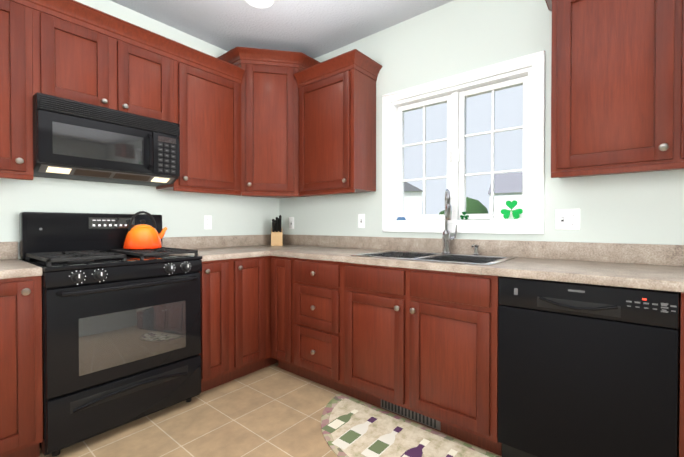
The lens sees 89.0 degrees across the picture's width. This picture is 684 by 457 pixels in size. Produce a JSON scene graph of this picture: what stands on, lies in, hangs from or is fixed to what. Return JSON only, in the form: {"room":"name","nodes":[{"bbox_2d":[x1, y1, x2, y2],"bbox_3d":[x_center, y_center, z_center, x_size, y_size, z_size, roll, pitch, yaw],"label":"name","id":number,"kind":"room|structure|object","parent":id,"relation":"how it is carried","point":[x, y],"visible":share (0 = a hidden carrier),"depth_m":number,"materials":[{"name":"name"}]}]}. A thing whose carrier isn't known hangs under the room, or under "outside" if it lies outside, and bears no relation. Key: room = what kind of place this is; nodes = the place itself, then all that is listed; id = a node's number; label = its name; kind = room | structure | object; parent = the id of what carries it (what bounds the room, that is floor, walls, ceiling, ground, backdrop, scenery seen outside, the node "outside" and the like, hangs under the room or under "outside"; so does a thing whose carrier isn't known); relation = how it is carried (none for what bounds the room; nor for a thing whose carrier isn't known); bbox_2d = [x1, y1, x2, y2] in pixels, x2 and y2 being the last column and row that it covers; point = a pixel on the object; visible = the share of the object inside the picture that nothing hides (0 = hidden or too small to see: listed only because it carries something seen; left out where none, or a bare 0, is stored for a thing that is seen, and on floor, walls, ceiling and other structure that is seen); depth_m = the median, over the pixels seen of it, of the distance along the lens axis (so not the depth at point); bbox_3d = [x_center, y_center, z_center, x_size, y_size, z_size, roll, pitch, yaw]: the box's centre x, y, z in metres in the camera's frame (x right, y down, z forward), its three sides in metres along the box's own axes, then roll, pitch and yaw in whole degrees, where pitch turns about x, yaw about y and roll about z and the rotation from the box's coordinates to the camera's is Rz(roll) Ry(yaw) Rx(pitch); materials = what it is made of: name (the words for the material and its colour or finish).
{"room":"kitchen","nodes":[
{"label":"kitchen","id":0,"kind":"room"},
{"bbox_2d":[245,0,273,7],"bbox_3d":[-0.551,-1.529,2.314,0.200,0.013,0.200,1,1,39],"label":"recessed light","id":1,"kind":"object","parent":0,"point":[261,3],"visible":0.96,"depth_m":2.36,"materials":[{"name":"white plastic"}]},
{"bbox_2d":[39,363,501,456],"bbox_3d":[0.013,1.139,0.198,5.500,0.060,4.600,1,1,39],"label":"floor","id":2,"kind":"structure","parent":0,"point":[274,410],"depth_m":1.92,"materials":[{"name":"tile"}]},
{"bbox_2d":[0,276,42,456],"bbox_3d":[-1.739,0.655,1.632,0.660,0.875,0.418,1,1,39],"label":"base cabinet","id":3,"kind":"object","parent":2,"relation":"on","point":[21,407],"visible":0.98,"depth_m":1.55,"materials":[{"name":"brown wood"}]},
{"bbox_2d":[0,241,41,278],"bbox_3d":[-1.753,0.147,1.631,0.633,0.138,0.428,1,1,39],"label":"countertop","id":4,"kind":"structure","parent":3,"relation":"on","point":[12,265],"depth_m":1.67,"materials":[{"name":"stone"}]},
{"bbox_2d":[19,212,201,455],"bbox_3d":[-1.331,0.496,2.059,0.689,1.182,0.759,1,1,39],"label":"range","id":5,"kind":"object","parent":2,"relation":"on","point":[121,336],"visible":0.92,"depth_m":1.86,"materials":[{"name":"black metal"}]},
{"bbox_2d":[123,211,166,249],"bbox_3d":[-1.293,0.009,2.304,0.224,0.247,0.268,1,1,39],"label":"kettle","id":6,"kind":"object","parent":5,"relation":"on","point":[142,236],"visible":1,"depth_m":2.22,"materials":[{"name":"orange metal"}]},
{"bbox_2d":[199,256,277,391],"bbox_3d":[-0.748,0.641,2.837,0.660,0.875,1.177,1,1,39],"label":"base cabinet","id":7,"kind":"object","parent":2,"relation":"on","point":[235,323],"visible":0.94,"depth_m":2.40,"materials":[{"name":"brown wood"}]},
{"bbox_2d":[162,234,269,261],"bbox_3d":[-0.960,0.136,2.593,0.635,0.138,0.540,1,1,39],"label":"countertop","id":8,"kind":"structure","parent":7,"relation":"on","point":[211,248],"depth_m":2.78,"materials":[{"name":"stone"}]},
{"bbox_2d":[270,234,683,292],"bbox_3d":[0.466,0.141,2.183,3.358,0.138,0.637,1,1,39],"label":"countertop","id":9,"kind":"structure","parent":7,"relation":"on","point":[660,267],"depth_m":1.83,"materials":[{"name":"stone"}]},
{"bbox_2d":[271,215,282,245],"bbox_3d":[-0.612,0.017,3.269,0.104,0.284,0.198,0,1,-11],"label":"knife block","id":10,"kind":"object","parent":9,"relation":"on","point":[276,235],"visible":1,"depth_m":3.23,"materials":[{"name":"brown wood"}]},
{"bbox_2d":[350,250,517,265],"bbox_3d":[0.551,0.255,2.128,0.840,0.179,0.550,1,1,39],"label":"sink basin","id":11,"kind":"object","parent":9,"relation":"in","point":[480,259],"visible":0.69,"depth_m":2.16,"materials":[{"name":"silver metal"}]},
{"bbox_2d":[471,244,479,254],"bbox_3d":[0.825,0.131,2.160,0.042,0.068,0.092,1,1,39],"label":"soap dispenser","id":12,"kind":"object","parent":11,"relation":"on","point":[476,250],"visible":1,"depth_m":2.17,"materials":[{"name":"silver metal"}]},
{"bbox_2d":[441,189,456,253],"bbox_3d":[0.678,-0.046,2.249,0.111,0.418,0.165,1,1,39],"label":"tap","id":13,"kind":"object","parent":9,"relation":"on","point":[447,237],"visible":1,"depth_m":2.28,"materials":[{"name":"silver metal"}]},
{"bbox_2d":[270,256,301,376],"bbox_3d":[-0.255,0.641,2.788,0.262,0.875,0.628,1,1,39],"label":"base cabinet","id":14,"kind":"object","parent":2,"relation":"on","point":[282,305],"visible":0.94,"depth_m":2.54,"materials":[{"name":"brown wood"}]},
{"bbox_2d":[294,258,349,395],"bbox_3d":[0.009,0.644,2.550,0.445,0.875,0.660,1,1,39],"label":"base cabinet","id":15,"kind":"object","parent":2,"relation":"on","point":[318,321],"visible":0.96,"depth_m":2.31,"materials":[{"name":"brown wood"}]},
{"bbox_2d":[321,393,498,456],"bbox_3d":[0.247,1.086,1.740,1.080,0.010,0.500,1,1,39],"label":"mat","id":16,"kind":"object","parent":2,"relation":"on","point":[351,427],"visible":1,"depth_m":1.81,"materials":[{"name":"fabric"}]},
{"bbox_2d":[343,262,501,455],"bbox_3d":[0.538,0.649,2.115,0.923,0.875,0.660,1,1,39],"label":"base cabinet","id":17,"kind":"object","parent":2,"relation":"on","point":[422,342],"visible":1,"depth_m":1.82,"materials":[{"name":"brown wood"}]},
{"bbox_2d":[381,399,440,430],"bbox_3d":[0.380,1.038,1.980,0.380,0.084,0.008,1,1,39],"label":"air vent register","id":18,"kind":"object","parent":17,"relation":"attached to","point":[415,416],"visible":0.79,"depth_m":1.97,"materials":[{"name":"grey metal"}]},
{"bbox_2d":[498,276,678,456],"bbox_3d":[1.132,0.654,1.635,0.600,0.867,0.642,1,1,39],"label":"dishwasher","id":19,"kind":"object","parent":2,"relation":"on","point":[587,370],"visible":0.98,"depth_m":1.38,"materials":[{"name":"black metal"}]},
{"bbox_2d":[677,292,683,456],"bbox_3d":[1.555,0.659,1.279,0.499,0.875,0.660,1,1,39],"label":"base cabinet","id":20,"kind":"object","parent":2,"relation":"on","point":[680,441],"depth_m":1.22,"materials":[{"name":"brown wood"}]},
{"bbox_2d":[0,0,683,259],"bbox_3d":[0.013,-0.236,0.182,5.500,2.790,4.600,1,1,39],"label":"wall","id":21,"kind":"structure","parent":0,"point":[405,44],"depth_m":2.42,"materials":[{"name":"grey paint"}]},
{"bbox_2d":[0,0,244,195],"bbox_3d":[-1.466,-0.757,2.195,0.346,0.998,1.776,1,1,39],"label":"upper cabinet","id":22,"kind":"object","parent":21,"relation":"attached to","point":[74,50],"visible":0.85,"depth_m":2.12,"materials":[{"name":"brown wood"}]},
{"bbox_2d":[33,92,179,186],"bbox_3d":[-1.446,-0.502,2.158,0.426,0.394,0.732,1,1,39],"label":"microwave oven","id":23,"kind":"object","parent":22,"relation":"attached to","point":[76,140],"visible":1,"depth_m":2.00,"materials":[{"name":"black"}]},
{"bbox_2d":[204,215,211,228],"bbox_3d":[-1.115,-0.050,2.897,0.008,0.115,0.070,1,1,39],"label":"outlet","id":24,"kind":"object","parent":21,"relation":"attached to","point":[207,222],"visible":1,"depth_m":2.89,"materials":[{"name":"white plastic"}]},
{"bbox_2d":[217,47,320,197],"bbox_3d":[-0.602,-0.851,3.012,0.641,1.167,0.696,1,1,39],"label":"upper cabinet","id":25,"kind":"object","parent":21,"relation":"attached to","point":[269,127],"visible":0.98,"depth_m":2.84,"materials":[{"name":"brown wood"}]},
{"bbox_2d":[289,217,293,228],"bbox_3d":[-0.492,-0.053,3.373,0.070,0.115,0.015,1,1,39],"label":"light switch","id":26,"kind":"object","parent":21,"relation":"attached to","point":[291,222],"visible":1,"depth_m":3.37,"materials":[{"name":"white plastic"}]},
{"bbox_2d":[293,49,381,196],"bbox_3d":[-0.041,-0.764,2.778,0.636,0.998,0.346,1,1,39],"label":"upper cabinet","id":27,"kind":"object","parent":21,"relation":"attached to","point":[337,124],"depth_m":2.65,"materials":[{"name":"brown wood"}]},
{"bbox_2d":[358,214,364,227],"bbox_3d":[0.156,-0.062,2.840,0.070,0.115,0.015,1,1,39],"label":"light switch","id":28,"kind":"object","parent":21,"relation":"attached to","point":[361,220],"visible":1,"depth_m":2.84,"materials":[{"name":"white plastic"}]},
{"bbox_2d":[382,50,544,233],"bbox_3d":[0.786,-0.497,2.404,1.095,1.052,0.171,1,1,39],"label":"window unit","id":29,"kind":"structure","parent":21,"relation":"in","point":[455,98],"depth_m":2.36,"materials":[{"name":"white wood"}]},
{"bbox_2d":[460,211,468,219],"bbox_3d":[0.820,-0.086,2.332,0.059,0.055,0.012,1,1,39],"label":"decor","id":30,"kind":"object","parent":29,"relation":"attached to","point":[464,216],"visible":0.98,"depth_m":2.33,"materials":[{"name":"green"}]},
{"bbox_2d":[501,200,522,218],"bbox_3d":[1.045,-0.115,2.147,0.126,0.118,0.012,1,1,39],"label":"decor","id":31,"kind":"object","parent":29,"relation":"attached to","point":[511,206],"visible":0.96,"depth_m":2.14,"materials":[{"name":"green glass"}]},
{"bbox_2d":[555,209,579,229],"bbox_3d":[1.254,-0.051,1.937,0.116,0.115,0.015,1,1,39],"label":"electrical outlet","id":32,"kind":"object","parent":21,"relation":"attached to","point":[567,219],"visible":1,"depth_m":1.94,"materials":[{"name":"white plastic"}]},
{"bbox_2d":[545,0,683,177],"bbox_3d":[1.469,-0.750,1.536,1.026,0.998,0.346,1,1,39],"label":"upper cabinet","id":33,"kind":"object","parent":21,"relation":"attached to","point":[617,86],"depth_m":1.57,"materials":[{"name":"brown wood"}]},
{"label":"outside","id":34,"kind":"structure","parent":0,"visible":0},
{"bbox_3d":[8.898,1.788,15.104,80.000,0.100,90.000,1,1,39],"label":"ground","id":35,"kind":"structure","parent":34,"visible":0},
{"bbox_2d":[404,182,422,214],"bbox_3d":[2.977,-2.441,39.346,10.300,7.800,13.300,0,1,4],"label":"house","id":36,"kind":"structure","parent":35,"relation":"on","point":[414,197],"depth_m":32.53,"materials":[{"name":"white"}]},
{"bbox_2d":[439,197,489,219],"bbox_3d":[5.234,0.184,15.412,2.526,3.100,2.150,1,1,39],"label":"tree","id":37,"kind":"object","parent":35,"relation":"on","point":[477,207],"depth_m":14.40,"materials":[{"name":"green plant"}]},
{"bbox_2d":[488,172,522,219],"bbox_3d":[22.459,-2.305,36.274,12.300,7.600,10.300,0,1,29],"label":"house","id":38,"kind":"structure","parent":35,"relation":"on","point":[503,181],"depth_m":34.64,"materials":[{"name":"white"}]}
]}

